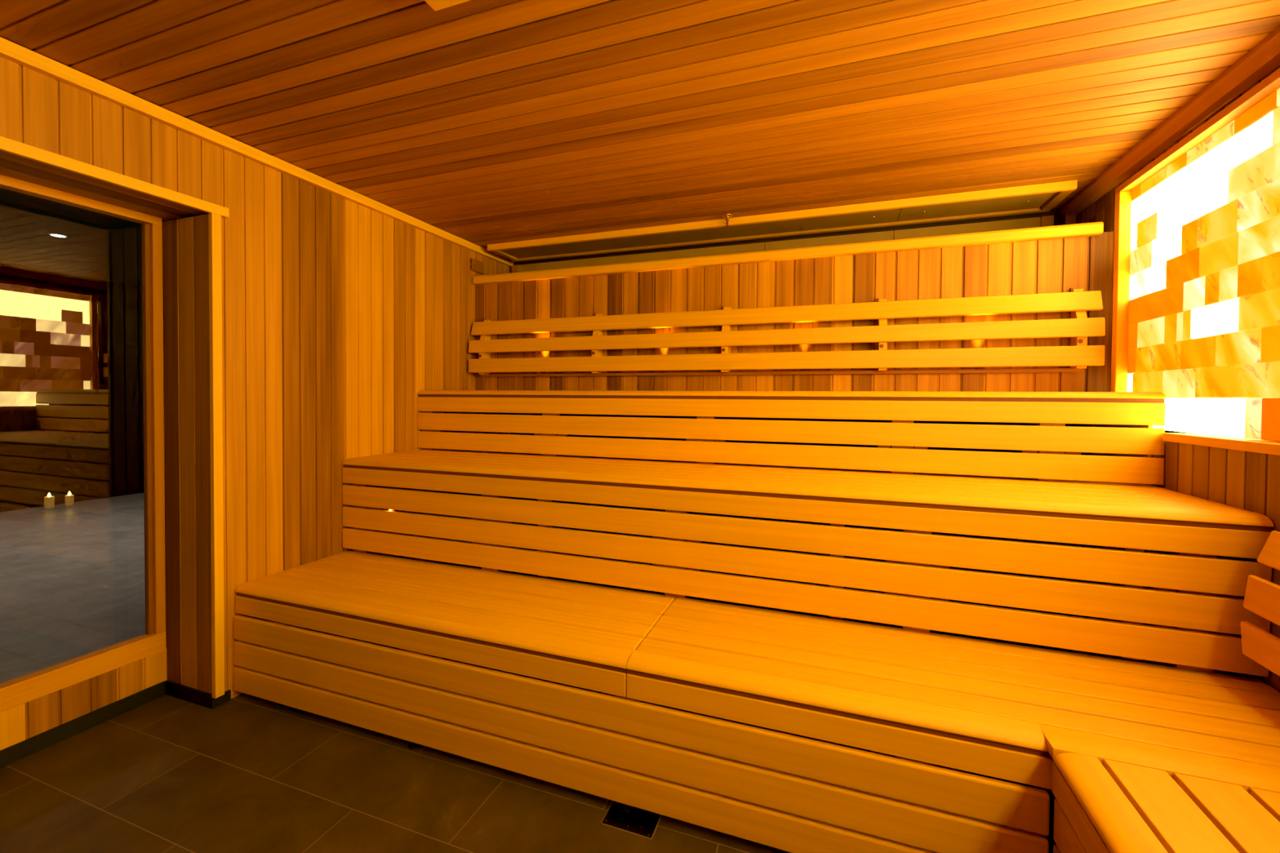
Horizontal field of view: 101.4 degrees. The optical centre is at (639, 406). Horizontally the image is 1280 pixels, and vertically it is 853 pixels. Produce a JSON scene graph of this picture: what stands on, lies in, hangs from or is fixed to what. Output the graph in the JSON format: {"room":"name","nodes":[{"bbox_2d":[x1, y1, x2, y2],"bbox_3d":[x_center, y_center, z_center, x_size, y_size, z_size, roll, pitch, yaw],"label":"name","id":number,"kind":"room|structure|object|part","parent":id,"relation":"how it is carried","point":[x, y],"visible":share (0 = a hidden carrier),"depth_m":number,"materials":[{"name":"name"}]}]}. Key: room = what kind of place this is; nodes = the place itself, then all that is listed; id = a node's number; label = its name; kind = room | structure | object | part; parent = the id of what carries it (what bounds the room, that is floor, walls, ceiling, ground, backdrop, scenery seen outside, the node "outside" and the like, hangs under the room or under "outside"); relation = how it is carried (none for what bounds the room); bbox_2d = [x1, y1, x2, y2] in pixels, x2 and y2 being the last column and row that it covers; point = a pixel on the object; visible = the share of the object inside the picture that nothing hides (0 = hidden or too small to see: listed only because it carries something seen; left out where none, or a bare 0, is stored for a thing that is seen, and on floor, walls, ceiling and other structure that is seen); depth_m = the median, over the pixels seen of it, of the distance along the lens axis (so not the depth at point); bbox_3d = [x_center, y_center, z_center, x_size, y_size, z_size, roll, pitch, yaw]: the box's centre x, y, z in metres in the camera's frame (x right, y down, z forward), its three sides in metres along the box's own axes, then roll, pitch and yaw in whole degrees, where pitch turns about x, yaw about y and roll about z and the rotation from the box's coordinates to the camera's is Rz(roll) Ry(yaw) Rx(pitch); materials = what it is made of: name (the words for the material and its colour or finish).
{"room":"sauna","nodes":[
{"label":"sauna","id":0,"kind":"room"},
{"bbox_2d":[0,187,142,286],"bbox_3d":[-4.665,-1.552,3.792,5.860,0.040,11.000,1,1,20],"label":"ceiling","id":1,"kind":"structure","parent":0,"point":[97,246],"depth_m":4.90,"materials":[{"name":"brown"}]},
{"bbox_2d":[48,232,67,237],"bbox_3d":[-5.255,-1.548,4.729,0.120,0.008,0.120,1,1,20],"label":"recessed light","id":2,"kind":"object","parent":1,"relation":"in","point":[49,233],"visible":1,"depth_m":4.72,"materials":[{"name":"white"}]},
{"bbox_2d":[0,263,143,511],"bbox_3d":[-7.454,-0.194,4.822,0.050,2.752,11.000,1,1,20],"label":"wall","id":3,"kind":"structure","parent":0,"point":[71,346],"depth_m":6.30,"materials":[{"name":"clear glass"}]},
{"bbox_2d":[0,56,510,750],"bbox_3d":[-2.039,0.064,2.026,0.359,2.414,4.820,1,1,20],"label":"wall","id":4,"kind":"structure","parent":0,"point":[337,311],"depth_m":2.35,"materials":[{"name":"brown wood"}]},
{"bbox_2d":[0,174,166,712],"bbox_3d":[-2.506,0.141,1.199,0.056,1.895,2.344,1,1,20],"label":"window","id":5,"kind":"structure","parent":4,"relation":"in","point":[22,690],"depth_m":2.25,"materials":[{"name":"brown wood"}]},
{"bbox_2d":[0,135,229,217],"bbox_3d":[-2.180,-0.805,1.047,0.020,0.040,2.508,1,1,20],"label":"trim","id":6,"kind":"structure","parent":4,"relation":"attached to","point":[8,145],"depth_m":1.84,"materials":[{"name":"brown wood"}]},
{"bbox_2d":[0,680,231,768],"bbox_3d":[-2.329,1.254,1.186,0.315,0.060,2.410,1,1,20],"label":"baseboard","id":7,"kind":"structure","parent":4,"relation":"attached to","point":[13,753],"depth_m":2.11,"materials":[{"name":"black rubber"}]},
{"bbox_2d":[208,213,224,698],"bbox_3d":[-1.779,0.212,2.199,0.024,2.029,0.036,1,1,20],"label":"trim","id":8,"kind":"structure","parent":4,"relation":"attached to","point":[214,220],"depth_m":2.19,"materials":[{"name":"brown wood"}]},
{"bbox_2d":[0,36,513,266],"bbox_3d":[-1.848,-1.113,1.939,0.030,0.048,4.820,1,1,20],"label":"trim","id":9,"kind":"structure","parent":4,"relation":"attached to","point":[11,51],"depth_m":2.11,"materials":[{"name":"brown wood"}]},
{"bbox_2d":[470,257,484,274],"bbox_3d":[-1.181,-1.019,3.794,0.025,0.087,0.134,1,1,20],"label":"sensor box","id":10,"kind":"object","parent":4,"relation":"attached to","point":[477,266],"visible":1,"depth_m":3.78,"materials":[{"name":"brown wood"}]},
{"bbox_2d":[162,213,636,525],"bbox_3d":[-1.937,-0.118,2.826,0.025,2.752,11.000,1,1,20],"label":"wall","id":11,"kind":"structure","parent":0,"point":[519,433],"depth_m":6.03,"materials":[{"name":"orange wood"}]},
{"bbox_2d":[0,493,1088,852],"bbox_3d":[-2.757,1.271,3.144,9.962,0.050,11.000,1,1,20],"label":"floor","id":12,"kind":"structure","parent":0,"point":[166,774],"depth_m":1.81,"materials":[{"name":"tile"}]},
{"bbox_2d":[44,493,54,508],"bbox_3d":[-6.797,1.076,6.024,0.084,0.180,0.084,1,1,20],"label":"candle jar","id":13,"kind":"object","parent":12,"relation":"on","point":[49,501],"visible":1,"depth_m":6.00,"materials":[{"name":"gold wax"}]},
{"bbox_2d":[64,491,74,506],"bbox_3d":[-6.739,1.079,6.184,0.076,0.168,0.076,1,1,20],"label":"candle jar","id":14,"kind":"object","parent":12,"relation":"on","point":[69,499],"visible":1,"depth_m":6.16,"materials":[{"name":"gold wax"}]},
{"bbox_2d":[600,800,662,840],"bbox_3d":[-0.015,1.291,1.672,0.170,0.003,0.170,1,1,20],"label":"floor drain","id":15,"kind":"object","parent":12,"relation":"on","point":[638,822],"visible":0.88,"depth_m":1.63,"materials":[{"name":"black metal"}]},
{"bbox_2d":[233,614,1049,852],"bbox_3d":[-0.373,1.057,1.810,2.942,0.460,0.077,1,1,20],"label":"skirt","id":16,"kind":"object","parent":12,"relation":"on","point":[791,793],"visible":0.84,"depth_m":1.62,"materials":[{"name":"brown wood"}]},
{"bbox_3d":[-1.518,1.020,2.240,0.088,0.418,0.047,1,1,20],"label":"support post","id":17,"kind":"part","parent":16,"relation":"part of","materials":[{"name":"brown wood"}]},
{"bbox_3d":[-0.841,1.030,1.995,0.088,0.418,0.047,1,1,20],"label":"support post","id":18,"kind":"part","parent":16,"relation":"part of","materials":[{"name":"brown wood"}]},
{"bbox_2d":[235,550,675,697],"bbox_3d":[-0.807,0.846,2.238,1.827,0.120,0.575,1,1,20],"label":"bench","id":19,"kind":"object","parent":16,"relation":"on","point":[585,636],"visible":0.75,"depth_m":2.06,"materials":[{"name":"brown wood"}]},
{"bbox_3d":[-0.793,0.799,2.274,1.827,0.026,0.495,1,1,20],"label":"seat","id":20,"kind":"part","parent":19,"relation":"part of","materials":[{"name":"brown wood"}]},
{"bbox_2d":[342,448,1273,676],"bbox_3d":[0.243,0.542,2.449,3.649,0.494,0.623,1,1,20],"label":"bench","id":21,"kind":"object","parent":19,"relation":"on","point":[1193,609],"visible":0.94,"depth_m":1.95,"materials":[{"name":"brown wood"}]},
{"bbox_3d":[-1.481,0.547,2.796,0.088,0.447,0.047,1,1,20],"label":"support post","id":22,"kind":"part","parent":21,"relation":"part of","materials":[{"name":"brown wood"}]},
{"bbox_3d":[-0.710,0.558,2.517,0.088,0.447,0.047,1,1,20],"label":"support post","id":23,"kind":"part","parent":21,"relation":"part of","materials":[{"name":"brown wood"}]},
{"bbox_3d":[-0.440,0.559,2.419,0.050,0.441,0.042,1,1,20],"label":"support post","id":24,"kind":"part","parent":21,"relation":"part of","materials":[{"name":"brown wood"}]},
{"bbox_3d":[0.154,0.570,2.204,0.088,0.447,0.047,1,1,20],"label":"support post","id":25,"kind":"part","parent":21,"relation":"part of","materials":[{"name":"brown wood"}]},
{"bbox_2d":[417,390,1165,484],"bbox_3d":[0.418,0.101,2.918,3.649,0.373,0.563,1,1,20],"label":"bench","id":26,"kind":"object","parent":21,"relation":"on","point":[1122,440],"visible":1,"depth_m":2.44,"materials":[{"name":"brown wood"}]},
{"bbox_3d":[-1.332,0.104,3.307,0.088,0.328,0.047,1,1,20],"label":"support post","id":27,"kind":"part","parent":26,"relation":"part of","materials":[{"name":"brown wood"}]},
{"bbox_3d":[-0.511,0.115,3.010,0.088,0.328,0.047,1,1,20],"label":"support post","id":28,"kind":"part","parent":26,"relation":"part of","materials":[{"name":"brown wood"}]},
{"bbox_3d":[0.340,0.127,2.702,0.088,0.328,0.047,1,1,20],"label":"support post","id":29,"kind":"part","parent":26,"relation":"part of","materials":[{"name":"brown wood"}]},
{"bbox_3d":[1.197,0.138,2.392,0.088,0.328,0.047,1,1,20],"label":"support post","id":30,"kind":"part","parent":26,"relation":"part of","materials":[{"name":"brown wood"}]},
{"bbox_3d":[1.724,0.145,2.201,0.088,0.328,0.047,1,1,20],"label":"support post","id":31,"kind":"part","parent":26,"relation":"part of","materials":[{"name":"brown wood"}]},
{"bbox_3d":[2.142,0.137,2.340,0.012,0.342,0.478,1,1,20],"label":"panel","id":32,"kind":"part","parent":26,"relation":"part of","materials":[{"name":"brown wood"}]},
{"bbox_3d":[0.258,0.307,2.482,3.649,0.026,0.544,1,1,20],"label":"seat","id":33,"kind":"part","parent":21,"relation":"part of","materials":[{"name":"brown wood"}]},
{"bbox_3d":[0.748,0.575,1.989,0.050,0.441,0.042,1,1,20],"label":"support post","id":34,"kind":"part","parent":21,"relation":"part of","materials":[{"name":"brown wood"}]},
{"bbox_3d":[1.002,0.581,1.898,0.088,0.447,0.047,1,1,20],"label":"support post","id":35,"kind":"part","parent":21,"relation":"part of","materials":[{"name":"brown wood"}]},
{"bbox_3d":[1.581,0.587,1.688,0.050,0.441,0.042,1,1,20],"label":"support post","id":36,"kind":"part","parent":21,"relation":"part of","materials":[{"name":"brown wood"}]},
{"bbox_3d":[1.726,0.591,1.636,0.088,0.447,0.047,1,1,20],"label":"support post","id":37,"kind":"part","parent":21,"relation":"part of","materials":[{"name":"brown wood"}]},
{"bbox_3d":[-0.033,1.040,1.702,0.088,0.418,0.047,1,1,20],"label":"support post","id":38,"kind":"part","parent":16,"relation":"part of","materials":[{"name":"beige wood"}]},
{"bbox_3d":[0.739,1.051,1.423,0.088,0.418,0.047,1,1,20],"label":"support post","id":39,"kind":"part","parent":16,"relation":"part of","materials":[{"name":"beige wood"}]},
{"bbox_2d":[626,596,1279,793],"bbox_3d":[0.905,0.870,1.603,1.820,0.120,0.602,1,1,20],"label":"bench","id":40,"kind":"object","parent":16,"relation":"on","point":[1001,710],"visible":0.97,"depth_m":1.50,"materials":[{"name":"beige wood"}]},
{"bbox_2d":[1051,752,1279,852],"bbox_3d":[0.867,1.085,-0.117,0.710,0.490,2.718,1,1,20],"label":"bench","id":41,"kind":"object","parent":12,"relation":"on","point":[1113,806],"visible":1,"depth_m":1.08,"materials":[{"name":"beige wood"}]},
{"bbox_2d":[0,0,1279,248],"bbox_3d":[-0.112,-1.126,1.310,3.762,0.020,4.860,1,1,20],"label":"ceiling","id":42,"kind":"structure","parent":0,"point":[482,123],"depth_m":1.84,"materials":[{"name":"brown wood"}]},
{"bbox_2d":[424,0,470,10],"bbox_3d":[-0.488,-1.100,1.279,0.250,0.034,0.250,1,1,20],"label":"ceiling vent","id":43,"kind":"object","parent":42,"relation":"in","point":[436,5],"visible":1,"depth_m":1.41,"materials":[{"name":"brown wood"}]},
{"bbox_2d":[722,213,732,226],"bbox_3d":[0.522,-1.112,3.128,0.060,0.064,0.060,1,1,20],"label":"sprinkler head","id":44,"kind":"object","parent":42,"relation":"attached to","point":[726,216],"visible":1,"depth_m":3.12},
{"bbox_2d":[487,179,1077,262],"bbox_3d":[0.590,-1.125,3.337,3.463,0.042,0.352,1,1,20],"label":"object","id":45,"kind":"object","parent":42,"relation":"attached to","point":[1038,197],"visible":1,"depth_m":3.15,"materials":[{"name":"dark grey mineral board"},{"name":"pale timber"}]},
{"bbox_3d":[0.644,-1.128,3.486,3.463,0.040,0.035,1,1,20],"label":"frame rail","id":46,"kind":"part","parent":45,"relation":"part of","materials":[{"name":"brown wood"}]},
{"bbox_2d":[510,208,1063,272],"bbox_3d":[0.704,-0.565,3.603,3.752,1.212,0.030,1,1,20],"label":"wall","id":47,"kind":"structure","parent":0,"point":[1058,216],"depth_m":3.40,"materials":[{"name":"brown"}]},
{"bbox_2d":[511,213,1076,272],"bbox_3d":[0.706,-0.541,3.565,3.675,1.125,0.030,1,1,20],"label":"board","id":48,"kind":"object","parent":47,"relation":"attached to","point":[1047,220],"visible":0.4,"depth_m":3.40,"materials":[{"name":"brown wood"}]},
{"bbox_2d":[475,231,1113,391],"bbox_3d":[0.551,-0.443,3.183,3.704,0.860,0.030,1,1,20],"label":"wall","id":49,"kind":"structure","parent":0,"point":[1055,265],"depth_m":2.97,"materials":[{"name":"brown wood"}]},
{"bbox_2d":[468,288,1105,377],"bbox_3d":[0.507,-0.399,3.130,3.626,0.414,0.102,1,1,20],"label":"backrest","id":50,"kind":"object","parent":49,"relation":"attached to","point":[1079,355],"visible":1,"depth_m":2.92,"materials":[{"name":"brown wood"}]},
{"bbox_3d":[-1.103,-0.425,3.721,0.040,0.391,0.080,1,1,20],"label":"post","id":51,"kind":"part","parent":50,"relation":"part of","materials":[{"name":"brown wood"}]},
{"bbox_3d":[-0.280,-0.414,3.424,0.040,0.391,0.080,1,1,20],"label":"post","id":52,"kind":"part","parent":50,"relation":"part of","materials":[{"name":"brown wood"}]},
{"bbox_3d":[0.516,-0.403,3.136,0.040,0.391,0.080,1,1,20],"label":"post","id":53,"kind":"part","parent":50,"relation":"part of","materials":[{"name":"brown wood"}]},
{"bbox_3d":[1.318,-0.392,2.845,0.040,0.391,0.080,1,1,20],"label":"post","id":54,"kind":"part","parent":50,"relation":"part of","materials":[{"name":"brown wood"}]},
{"bbox_3d":[2.137,-0.381,2.549,0.040,0.391,0.080,1,1,20],"label":"post","id":55,"kind":"part","parent":50,"relation":"part of","materials":[{"name":"wood"}]},
{"bbox_2d":[472,221,1103,284],"bbox_3d":[0.528,-0.889,3.174,3.640,0.060,0.090,1,1,20],"label":"trim","id":56,"kind":"structure","parent":49,"relation":"attached to","point":[1092,228],"depth_m":2.95,"materials":[{"name":"brown wood"}]},
{"bbox_2d":[1076,64,1279,692],"bbox_3d":[1.603,0.114,0.709,0.076,2.414,4.820,1,1,20],"label":"wall","id":57,"kind":"structure","parent":0,"point":[1248,481],"depth_m":1.75,"materials":[{"name":"brown wood"}]},
{"bbox_2d":[1059,26,1279,215],"bbox_3d":[1.595,-1.065,0.693,0.071,0.057,4.820,1,1,20],"label":"trim","id":58,"kind":"structure","parent":57,"relation":"attached to","point":[1263,58],"depth_m":1.94,"materials":[{"name":"brown wood"}]},
{"bbox_2d":[1110,67,1279,440],"bbox_3d":[1.597,-0.431,0.601,0.124,1.102,3.890,1,1,20],"label":"brick panel","id":59,"kind":"object","parent":57,"relation":"attached to","point":[1196,320],"visible":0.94,"depth_m":1.88,"materials":[{"name":"yellow"}]},
{"bbox_2d":[1163,432,1279,455],"bbox_3d":[1.428,0.144,0.229,0.098,0.032,3.799,1,1,20],"label":"trim","id":60,"kind":"structure","parent":57,"relation":"attached to","point":[1264,446],"depth_m":1.72,"materials":[{"name":"brown wood"}]},
{"bbox_2d":[1240,530,1279,676],"bbox_3d":[1.250,0.551,0.029,0.114,0.395,3.090,1,1,20],"label":"backrest","id":61,"kind":"object","parent":57,"relation":"attached to","point":[1262,597],"visible":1,"depth_m":1.44,"materials":[{"name":"brown wood"}]}
]}

